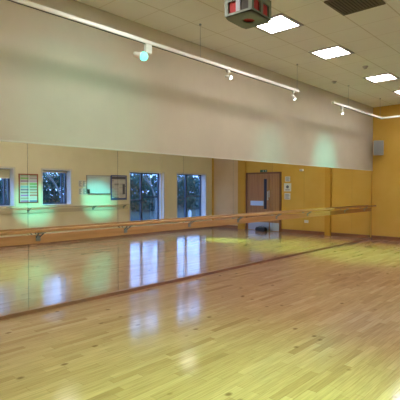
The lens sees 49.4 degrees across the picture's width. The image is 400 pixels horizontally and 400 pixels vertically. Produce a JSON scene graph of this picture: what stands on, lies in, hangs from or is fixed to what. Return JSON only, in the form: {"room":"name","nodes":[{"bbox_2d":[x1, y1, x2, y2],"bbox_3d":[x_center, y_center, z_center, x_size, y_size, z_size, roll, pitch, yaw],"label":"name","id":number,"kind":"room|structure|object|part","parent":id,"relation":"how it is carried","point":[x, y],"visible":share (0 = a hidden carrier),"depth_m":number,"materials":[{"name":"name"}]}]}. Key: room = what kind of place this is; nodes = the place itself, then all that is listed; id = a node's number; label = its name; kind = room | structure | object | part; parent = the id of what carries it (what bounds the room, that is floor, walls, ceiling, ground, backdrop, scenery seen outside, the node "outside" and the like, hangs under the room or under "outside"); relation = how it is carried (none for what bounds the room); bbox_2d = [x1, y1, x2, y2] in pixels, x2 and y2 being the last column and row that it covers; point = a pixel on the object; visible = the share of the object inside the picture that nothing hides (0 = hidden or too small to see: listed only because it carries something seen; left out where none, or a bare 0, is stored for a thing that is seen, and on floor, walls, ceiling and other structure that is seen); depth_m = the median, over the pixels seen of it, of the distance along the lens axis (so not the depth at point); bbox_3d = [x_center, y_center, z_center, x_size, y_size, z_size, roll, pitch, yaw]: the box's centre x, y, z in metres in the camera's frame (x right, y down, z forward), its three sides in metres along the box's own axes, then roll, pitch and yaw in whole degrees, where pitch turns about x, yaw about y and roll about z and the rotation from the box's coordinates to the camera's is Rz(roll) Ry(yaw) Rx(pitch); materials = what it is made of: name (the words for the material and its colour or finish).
{"room":"dance studio","nodes":[
{"label":"dance studio","id":0,"kind":"room"},
{"bbox_2d":[0,0,372,169],"bbox_3d":[-0.366,-1.675,7.021,0.042,1.867,16.300,1,2,43],"label":"wall","id":1,"kind":"structure","parent":0,"point":[63,81],"depth_m":6.56,"materials":[{"name":"beige paint"}]},
{"bbox_2d":[0,239,399,399],"bbox_3d":[1.989,1.426,4.934,6.980,0.100,16.900,1,2,43],"label":"floor","id":2,"kind":"structure","parent":0,"point":[324,324],"depth_m":4.34,"materials":[{"name":"brown wood"}]},
{"bbox_2d":[75,0,399,106],"bbox_3d":[1.989,-2.613,4.831,6.980,0.120,16.900,1,2,43],"label":"ceiling","id":3,"kind":"structure","parent":0,"point":[373,34],"depth_m":6.93,"materials":[{"name":"tile"}]},
{"bbox_2d":[7,0,298,92],"bbox_3d":[-1.464,-2.279,4.822,0.052,0.546,10.000,1,2,43],"label":"track","id":4,"kind":"object","parent":3,"relation":"hanging from","point":[26,3],"visible":1,"depth_m":5.53,"materials":[{"name":"white metal"}]},
{"bbox_2d":[133,43,151,60],"bbox_3d":[-0.712,-1.903,5.609,0.197,0.251,0.258,1,2,43],"label":"track spotlight","id":5,"kind":"object","parent":4,"relation":"attached to","point":[143,56],"visible":1,"depth_m":5.55,"materials":[{"name":"white metal"}]},
{"bbox_3d":[-0.717,-1.830,5.541,0.109,0.109,0.109,1,2,43],"label":"lamp bulb","id":6,"kind":"part","parent":5,"relation":"part of","materials":[{"name":"teal"}]},
{"bbox_2d":[225,70,231,79],"bbox_3d":[0.457,-1.982,6.906,0.120,0.159,0.087,1,2,43],"label":"track spotlight","id":7,"kind":"object","parent":4,"relation":"attached to","point":[227,76],"visible":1,"depth_m":6.88,"materials":[{"name":"white metal"}]},
{"bbox_2d":[225,0,270,28],"bbox_3d":[0.567,-2.335,5.114,0.374,0.450,0.440,1,2,39],"label":"ceiling box","id":8,"kind":"object","parent":3,"relation":"hanging from","point":[246,14],"visible":1,"depth_m":5.03,"materials":[{"name":"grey metal"}]},
{"bbox_3d":[0.567,-2.120,5.119,0.370,0.020,0.436,1,2,39],"label":"plate","id":9,"kind":"part","parent":8,"relation":"part of","materials":[{"name":"green metal"}]},
{"bbox_2d":[254,13,303,34],"bbox_3d":[1.121,-2.587,6.419,0.585,0.012,0.600,1,2,43],"label":"recessed light","id":10,"kind":"object","parent":3,"relation":"in","point":[281,22],"visible":0.76,"depth_m":6.45,"materials":[{"name":"grey plastic"}]},
{"bbox_2d":[257,16,297,32],"bbox_3d":[1.121,-2.589,6.419,0.481,0.008,0.496,1,2,43],"label":"diffuser","id":11,"kind":"object","parent":10,"relation":"attached to","point":[277,24],"depth_m":6.45,"materials":[{"name":"white plastic"}]},
{"bbox_2d":[308,45,353,59],"bbox_3d":[2.339,-2.621,7.743,0.585,0.012,0.600,1,2,43],"label":"recessed light","id":12,"kind":"object","parent":3,"relation":"in","point":[338,50],"visible":1,"depth_m":7.72,"materials":[{"name":"grey plastic"}]},
{"bbox_2d":[313,47,348,58],"bbox_3d":[2.339,-2.623,7.743,0.481,0.008,0.496,1,2,43],"label":"diffuser","id":13,"kind":"object","parent":12,"relation":"attached to","point":[332,52],"depth_m":7.72,"materials":[{"name":"white plastic"}]},
{"bbox_2d":[324,0,385,15],"bbox_3d":[2.016,-2.567,5.664,0.575,0.014,0.590,1,2,43],"label":"ceiling vent","id":14,"kind":"object","parent":3,"relation":"in","point":[344,7],"visible":1,"depth_m":5.73,"materials":[{"name":"brown metal"}]},
{"bbox_2d":[332,85,381,118],"bbox_3d":[3.922,-2.428,10.678,0.052,0.546,2.936,1,2,43],"label":"track","id":15,"kind":"object","parent":3,"relation":"hanging from","point":[333,102],"visible":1,"depth_m":10.44,"materials":[{"name":"white metal"}]},
{"bbox_3d":[3.922,-2.181,10.685,0.052,0.048,2.936,1,2,43],"label":"track rail","id":16,"kind":"part","parent":15,"relation":"part of","materials":[{"name":"white metal"}]},
{"bbox_2d":[363,73,399,82],"bbox_3d":[3.964,-2.665,9.509,0.585,0.012,0.600,1,2,43],"label":"recessed light","id":17,"kind":"object","parent":3,"relation":"in","point":[388,76],"visible":1,"depth_m":9.46,"materials":[{"name":"grey plastic"}]},
{"bbox_2d":[367,74,395,81],"bbox_3d":[3.964,-2.667,9.509,0.481,0.008,0.496,1,2,43],"label":"diffuser","id":18,"kind":"object","parent":17,"relation":"attached to","point":[385,77],"depth_m":9.54,"materials":[{"name":"white plastic"}]},
{"bbox_2d":[382,115,399,118],"bbox_3d":[6.723,-2.412,10.063,4.904,0.546,0.052,1,2,43],"label":"track","id":19,"kind":"object","parent":3,"relation":"hanging from","point":[397,116],"visible":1,"depth_m":11.55,"materials":[{"name":"white metal"}]},
{"bbox_2d":[372,104,399,236],"bbox_3d":[7.588,-0.744,11.007,6.390,3.930,0.300,1,2,43],"label":"wall","id":20,"kind":"structure","parent":0,"point":[386,167],"depth_m":12.74,"materials":[{"name":"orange paint"}]},
{"bbox_2d":[373,140,383,154],"bbox_3d":[5.219,-1.523,12.754,0.280,0.420,0.211,0,1,15],"label":"wall speaker","id":21,"kind":"object","parent":20,"relation":"attached to","point":[378,146],"visible":1,"depth_m":12.65,"materials":[{"name":"grey plastic"}]},
{"bbox_2d":[371,235,399,240],"bbox_3d":[6.307,1.142,12.018,3.140,0.110,0.018,1,2,43],"label":"baseboard","id":22,"kind":"structure","parent":20,"relation":"attached to","point":[372,236],"depth_m":12.79,"materials":[{"name":"brown wood"}]},
{"bbox_3d":[-0.481,-0.646,7.153,0.270,3.930,16.900,1,2,43],"label":"wall","id":23,"kind":"structure","parent":0,"visible":0},
{"bbox_2d":[0,141,28,315],"bbox_3d":[-2.510,0.335,4.731,0.006,1.999,1.316,1,2,43],"label":"mirror panel","id":24,"kind":"object","parent":23,"relation":"attached to","point":[14,289],"visible":1,"depth_m":5.09,"materials":[{"name":"white metal"}]},
{"bbox_2d":[27,143,117,309],"bbox_3d":[-1.616,0.310,5.702,0.006,1.999,1.316,1,2,43],"label":"mirror panel","id":25,"kind":"object","parent":23,"relation":"attached to","point":[68,186],"visible":1,"depth_m":5.64,"materials":[{"name":"white metal"}]},
{"bbox_2d":[117,151,182,290],"bbox_3d":[-0.723,0.286,6.674,0.006,1.999,1.316,1,2,43],"label":"mirror panel","id":26,"kind":"object","parent":23,"relation":"attached to","point":[150,185],"visible":1,"depth_m":6.61,"materials":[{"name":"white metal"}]},
{"bbox_2d":[0,208,334,246],"bbox_3d":[-0.838,0.407,6.441,0.139,0.181,12.330,1,2,43],"label":"ballet barre","id":27,"kind":"object","parent":23,"relation":"attached to","point":[53,237],"visible":1,"depth_m":6.33,"materials":[{"name":"brown wood"}]},
{"bbox_2d":[0,237,371,319],"bbox_3d":[-0.365,1.299,7.084,0.060,0.045,16.282,1,2,43],"label":"baseboard","id":28,"kind":"structure","parent":23,"relation":"attached to","point":[12,315],"depth_m":6.56,"materials":[{"name":"brown wood"}]},
{"bbox_2d":[0,139,372,170],"bbox_3d":[-0.363,-0.732,7.042,0.050,0.018,16.300,1,2,43],"label":"trim","id":29,"kind":"structure","parent":23,"relation":"attached to","point":[0,139],"depth_m":6.51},
{"bbox_2d":[183,156,232,276],"bbox_3d":[0.171,0.261,7.646,0.006,1.999,1.316,1,2,43],"label":"mirror panel","id":30,"kind":"object","parent":23,"relation":"attached to","point":[207,182],"visible":1,"depth_m":7.58,"materials":[{"name":"white metal"}]},
{"bbox_2d":[233,160,272,265],"bbox_3d":[1.065,0.237,8.617,0.006,1.999,1.316,1,2,43],"label":"mirror panel","id":31,"kind":"object","parent":23,"relation":"attached to","point":[252,180],"visible":1,"depth_m":8.57,"materials":[{"name":"white metal"}]},
{"bbox_2d":[272,163,303,257],"bbox_3d":[1.959,0.212,9.589,0.006,1.999,1.316,1,2,43],"label":"mirror panel","id":32,"kind":"object","parent":23,"relation":"attached to","point":[287,179],"visible":1,"depth_m":9.54,"materials":[{"name":"white metal"}]},
{"bbox_2d":[304,165,329,250],"bbox_3d":[2.853,0.188,10.561,0.006,1.999,1.316,1,2,43],"label":"mirror panel","id":33,"kind":"object","parent":23,"relation":"attached to","point":[316,179],"visible":1,"depth_m":10.53,"materials":[{"name":"white"}]},
{"bbox_2d":[330,167,351,245],"bbox_3d":[3.747,0.163,11.533,0.006,1.999,1.316,1,2,43],"label":"mirror panel","id":34,"kind":"object","parent":23,"relation":"attached to","point":[340,178],"visible":1,"depth_m":11.50,"materials":[{"name":"white"}]},
{"bbox_2d":[330,205,375,214],"bbox_3d":[4.276,0.266,12.001,0.139,0.181,2.740,1,2,43],"label":"ballet barre","id":35,"kind":"object","parent":23,"relation":"attached to","point":[348,210],"visible":1,"depth_m":11.85,"materials":[{"name":"brown wood"}]},
{"bbox_3d":[4.311,0.198,11.966,0.042,0.042,2.740,1,2,43],"label":"rail","id":36,"kind":"part","parent":35,"relation":"part of","materials":[{"name":"brown wood"}]},
{"bbox_2d":[352,169,370,240],"bbox_3d":[4.640,0.138,12.504,0.006,1.999,1.316,1,2,43],"label":"mirror panel","id":37,"kind":"object","parent":23,"relation":"attached to","point":[361,179],"visible":1,"depth_m":12.48,"materials":[{"name":"white"}]},
{"bbox_2d":[370,171,371,237],"bbox_3d":[5.114,0.126,13.033,0.036,2.000,0.100,1,2,43],"label":"trim","id":38,"kind":"structure","parent":23,"relation":"attached to","point":[371,171],"depth_m":13.01,"materials":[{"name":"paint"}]}
]}

